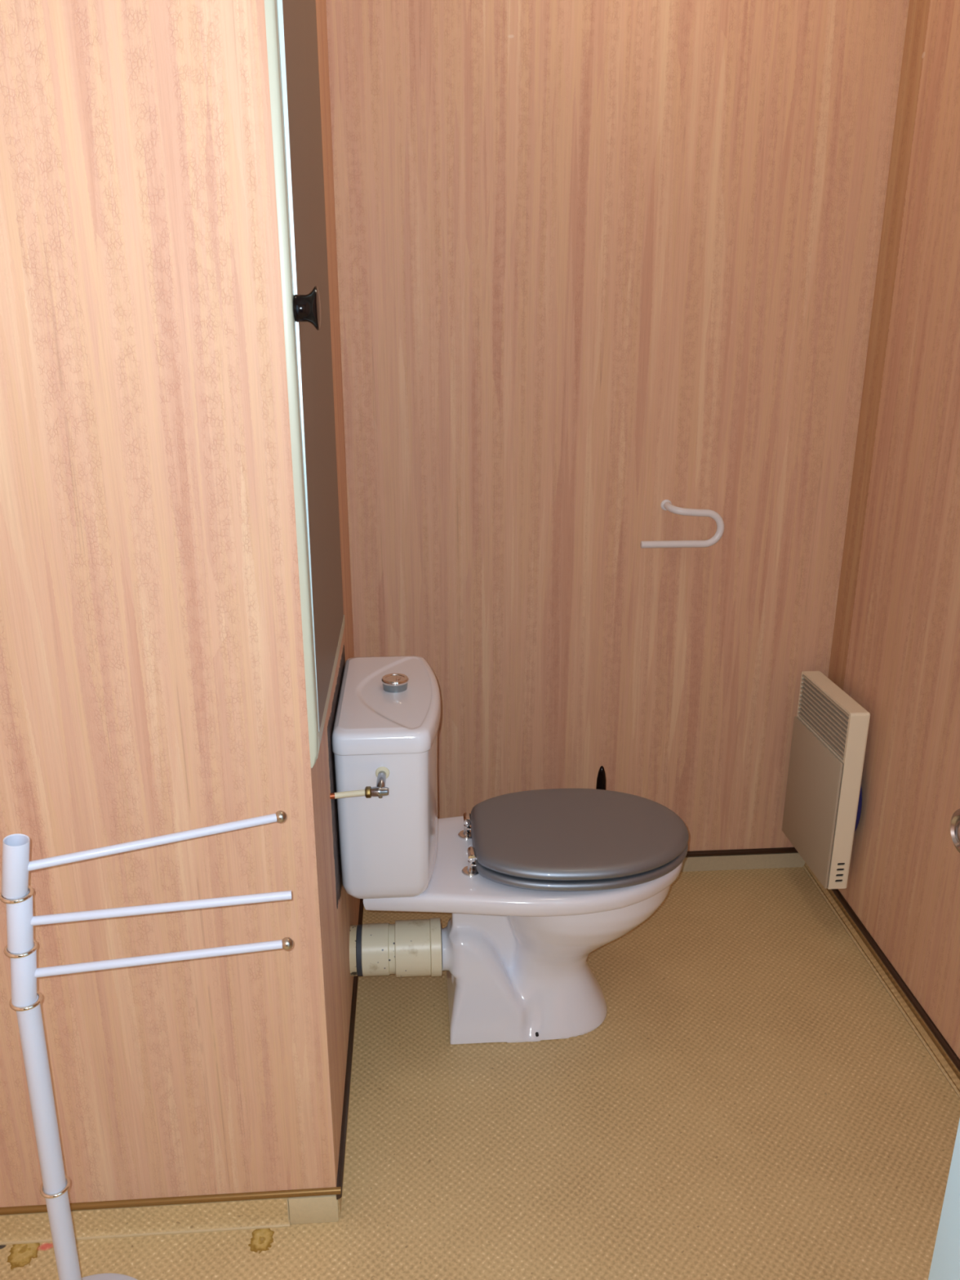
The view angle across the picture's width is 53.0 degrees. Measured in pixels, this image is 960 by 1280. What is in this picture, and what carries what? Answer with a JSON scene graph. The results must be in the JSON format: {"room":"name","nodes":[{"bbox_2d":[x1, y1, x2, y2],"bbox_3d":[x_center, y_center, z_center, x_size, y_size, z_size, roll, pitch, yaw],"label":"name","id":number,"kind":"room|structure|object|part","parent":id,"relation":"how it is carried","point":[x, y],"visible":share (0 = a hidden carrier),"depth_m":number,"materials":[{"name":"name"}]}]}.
{"room":"bathroom","nodes":[
{"label":"bathroom","id":0,"kind":"room"},
{"bbox_2d":[0,0,359,1207],"bbox_3d":[-0.780,-0.357,1.760,0.998,2.480,1.139,-1,18,-4],"label":"wall partition","id":1,"kind":"structure","parent":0,"point":[153,675],"depth_m":1.30,"materials":[{"name":"wood"}]},
{"bbox_2d":[0,1197,290,1244],"bbox_3d":[-0.779,0.974,1.591,0.918,0.056,0.010,-1,18,-4],"label":"baseboard","id":2,"kind":"structure","parent":1,"relation":"attached to","point":[256,1214],"depth_m":1.61,"materials":[{"name":"plastic"}]},
{"bbox_2d":[0,1186,341,1215],"bbox_3d":[-0.736,0.939,1.585,1.006,0.013,0.007,-1,18,-4],"label":"trim","id":3,"kind":"structure","parent":2,"relation":"attached to","point":[333,1190],"depth_m":1.60,"materials":[{"name":"gold metal"}]},
{"bbox_2d":[286,1194,338,1224],"bbox_3d":[-0.282,0.962,1.626,0.084,0.056,0.007,-1,18,-4],"label":"trim","id":4,"kind":"structure","parent":2,"relation":"attached to","point":[323,1208],"depth_m":1.62,"materials":[{"name":"beige plastic"}]},
{"bbox_2d":[264,0,344,768],"bbox_3d":[-0.242,-0.684,1.417,0.044,1.625,0.630,-1,18,-4],"label":"mirror","id":5,"kind":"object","parent":1,"relation":"in","point":[291,37],"depth_m":1.34,"materials":[{"name":"mirror"}]},
{"bbox_3d":[-0.216,-0.415,1.204,0.032,0.053,0.053,-1,18,-4],"label":"knob","id":6,"kind":"part","parent":5,"relation":"part of","materials":[{"name":"black plastic"}]},
{"bbox_2d":[336,898,363,1199],"bbox_3d":[-0.274,0.772,2.113,0.009,0.016,1.045,-1,18,-4],"label":"trim","id":7,"kind":"structure","parent":1,"relation":"attached to","point":[348,1076],"depth_m":1.85,"materials":[{"name":"brown plastic"}]},
{"bbox_2d":[337,904,364,1218],"bbox_3d":[-0.277,0.803,2.126,0.004,0.046,1.039,-1,18,-4],"label":"baseboard","id":8,"kind":"structure","parent":1,"relation":"attached to","point":[340,1200],"depth_m":1.70,"materials":[{"name":"plastic"}]},
{"bbox_2d":[329,766,389,799],"bbox_3d":[-0.214,0.254,1.703,0.107,0.040,0.068,-1,18,-4],"label":"supply pipe","id":9,"kind":"object","parent":1,"relation":"attached to","point":[382,773],"visible":0.97,"depth_m":1.69,"materials":[{"name":"white metal"}]},
{"bbox_2d":[375,766,389,777],"bbox_3d":[-0.175,0.238,1.730,0.026,0.026,0.012,-1,18,-4],"label":"washer","id":10,"kind":"object","parent":9,"relation":"in","point":[383,771],"depth_m":1.72,"materials":[{"name":"beige plastic"}]},
{"bbox_2d":[0,866,959,1279],"bbox_3d":[-0.056,1.159,1.197,2.500,0.050,3.254,-1,18,-4],"label":"floor","id":11,"kind":"structure","parent":0,"point":[749,1100],"depth_m":1.82,"materials":[{"name":"plastic"}]},
{"bbox_2d":[0,810,293,1279],"bbox_3d":[-0.474,0.645,1.307,0.463,0.858,0.232,-1,18,-4],"label":"towel stand","id":12,"kind":"object","parent":11,"relation":"on","point":[25,999],"visible":1,"depth_m":1.24,"materials":[{"name":"white metal"}]},
{"bbox_3d":[-0.416,0.259,1.242,0.306,0.012,0.012,-8,20,-22],"label":"arm","id":13,"kind":"part","parent":12,"relation":"part of","materials":[{"name":"white metal"}]},
{"bbox_3d":[-0.416,0.415,1.256,0.310,0.012,0.012,-4,19,-11],"label":"arm","id":14,"kind":"part","parent":12,"relation":"part of","materials":[{"name":"white metal"}]},
{"bbox_3d":[-0.404,0.343,1.232,0.320,0.012,0.012,-3,18,-10],"label":"arm","id":15,"kind":"part","parent":12,"relation":"part of","materials":[{"name":"white metal"}]},
{"bbox_2d":[332,655,688,1044],"bbox_3d":[0.081,0.445,2.031,0.719,0.786,0.431,-1,18,-4],"label":"toilet","id":16,"kind":"object","parent":11,"relation":"on","point":[531,883],"visible":0.99,"depth_m":1.93,"materials":[{"name":"white ceramic"}]},
{"bbox_3d":[-0.178,0.117,1.903,0.199,0.042,0.431,-1,18,-4],"label":"cistern lid","id":17,"kind":"part","parent":16,"relation":"part of","materials":[{"name":"white ceramic"}]},
{"bbox_2d":[349,917,442,977],"bbox_3d":[-0.182,0.670,2.090,0.198,0.122,0.122,-1,18,-4],"label":"pipe","id":18,"kind":"object","parent":16,"relation":"attached to","point":[404,948],"visible":0.99,"depth_m":2.04,"materials":[{"name":"beige paint"}]},
{"bbox_2d":[349,924,357,976],"bbox_3d":[-0.273,0.672,2.084,0.017,0.105,0.105,-1,18,-4],"label":"pipe collar","id":19,"kind":"object","parent":18,"relation":"attached to","point":[353,928],"depth_m":2.04,"materials":[{"name":"beige paint"}]},
{"bbox_3d":[0.211,0.425,2.042,0.456,0.018,0.364,-1,18,-4],"label":"seat","id":20,"kind":"part","parent":16,"relation":"part of","materials":[{"name":"grey plastic"}]},
{"bbox_3d":[0.211,0.399,2.033,0.456,0.023,0.364,-1,18,-4],"label":"lid","id":21,"kind":"part","parent":16,"relation":"part of","materials":[{"name":"grey plastic"}]},
{"bbox_2d":[595,765,605,790],"bbox_3d":[0.299,0.508,2.427,0.096,0.419,0.096,-1,18,-4],"label":"toilet brush","id":22,"kind":"object","parent":11,"relation":"on","point":[601,779],"visible":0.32,"depth_m":2.36,"materials":[{"name":"black plastic"}]},
{"bbox_2d":[325,0,909,851],"bbox_3d":[0.369,-0.546,2.333,1.422,2.480,0.100,-1,18,-4],"label":"wall","id":23,"kind":"structure","parent":0,"point":[600,263],"depth_m":2.24,"materials":[{"name":"wood"}]},
{"bbox_2d":[640,499,724,548],"bbox_3d":[0.489,-0.284,2.347,0.203,0.110,0.063,-1,18,-4],"label":"paper holder","id":24,"kind":"object","parent":23,"relation":"attached to","point":[666,504],"visible":1,"depth_m":2.33,"materials":[{"name":"white plastic"}]},
{"bbox_2d":[685,847,798,857],"bbox_3d":[0.300,0.601,2.646,1.235,0.016,0.011,-1,18,-4],"label":"trim","id":25,"kind":"structure","parent":23,"relation":"attached to","point":[780,850],"depth_m":2.67,"materials":[{"name":"brown plastic"}]},
{"bbox_2d":[680,853,804,871],"bbox_3d":[0.300,0.629,2.658,1.235,0.045,0.006,-1,18,-4],"label":"baseboard","id":26,"kind":"structure","parent":23,"relation":"attached to","point":[782,860],"depth_m":2.68,"materials":[{"name":"plastic"}]},
{"bbox_2d":[827,0,959,1058],"bbox_3d":[1.071,-0.052,0.831,0.247,2.480,3.154,-1,18,-4],"label":"wall","id":27,"kind":"structure","parent":0,"point":[895,648],"depth_m":2.07,"materials":[{"name":"wood"}]},
{"bbox_2d":[782,671,870,888],"bbox_3d":[0.879,0.343,2.420,0.094,0.463,0.290,-1,18,-4],"label":"heater","id":28,"kind":"object","parent":27,"relation":"attached to","point":[830,729],"visible":1,"depth_m":2.35,"materials":[{"name":"beige metal"}]},
{"bbox_3d":[0.835,0.403,2.436,0.006,0.336,0.287,-1,18,-4],"label":"panel","id":29,"kind":"part","parent":28,"relation":"part of","materials":[{"name":"beige metal"}]},
{"bbox_2d":[797,674,848,759],"bbox_3d":[0.845,0.182,2.364,0.013,0.113,0.276,-1,18,-4],"label":"grille","id":30,"kind":"object","parent":28,"relation":"attached to","point":[823,713],"depth_m":2.35,"materials":[{"name":"beige metal"}]},
{"bbox_2d":[854,785,862,831],"bbox_3d":[0.904,0.394,2.363,0.014,0.184,0.120,-1,18,-4],"label":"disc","id":31,"kind":"object","parent":28,"relation":"attached to","point":[860,804],"visible":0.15,"depth_m":2.31,"materials":[{"name":"blue plastic"}]},
{"bbox_2d":[802,862,959,1097],"bbox_3d":[0.981,1.090,1.252,0.010,0.046,3.055,-1,18,-3],"label":"baseboard","id":32,"kind":"structure","parent":27,"relation":"attached to","point":[938,1054],"depth_m":2.18,"materials":[{"name":"plastic"}]},
{"bbox_2d":[831,888,959,1071],"bbox_3d":[0.980,1.062,1.243,0.011,0.016,3.055,-1,18,-3],"label":"trim","id":33,"kind":"structure","parent":27,"relation":"attached to","point":[944,1043],"depth_m":2.14,"materials":[{"name":"brown plastic"}]},
{"bbox_2d":[928,808,959,1279],"bbox_3d":[0.418,0.324,0.407,0.106,2.010,0.730,-1,18,-4],"label":"door","id":34,"kind":"structure","parent":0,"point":[945,1262],"depth_m":0.83,"materials":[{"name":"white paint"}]},
{"bbox_3d":[0.376,0.137,0.691,0.068,0.048,0.048,-1,18,-4],"label":"handle","id":35,"kind":"part","parent":34,"relation":"part of","materials":[{"name":"silver metal"}]}
]}

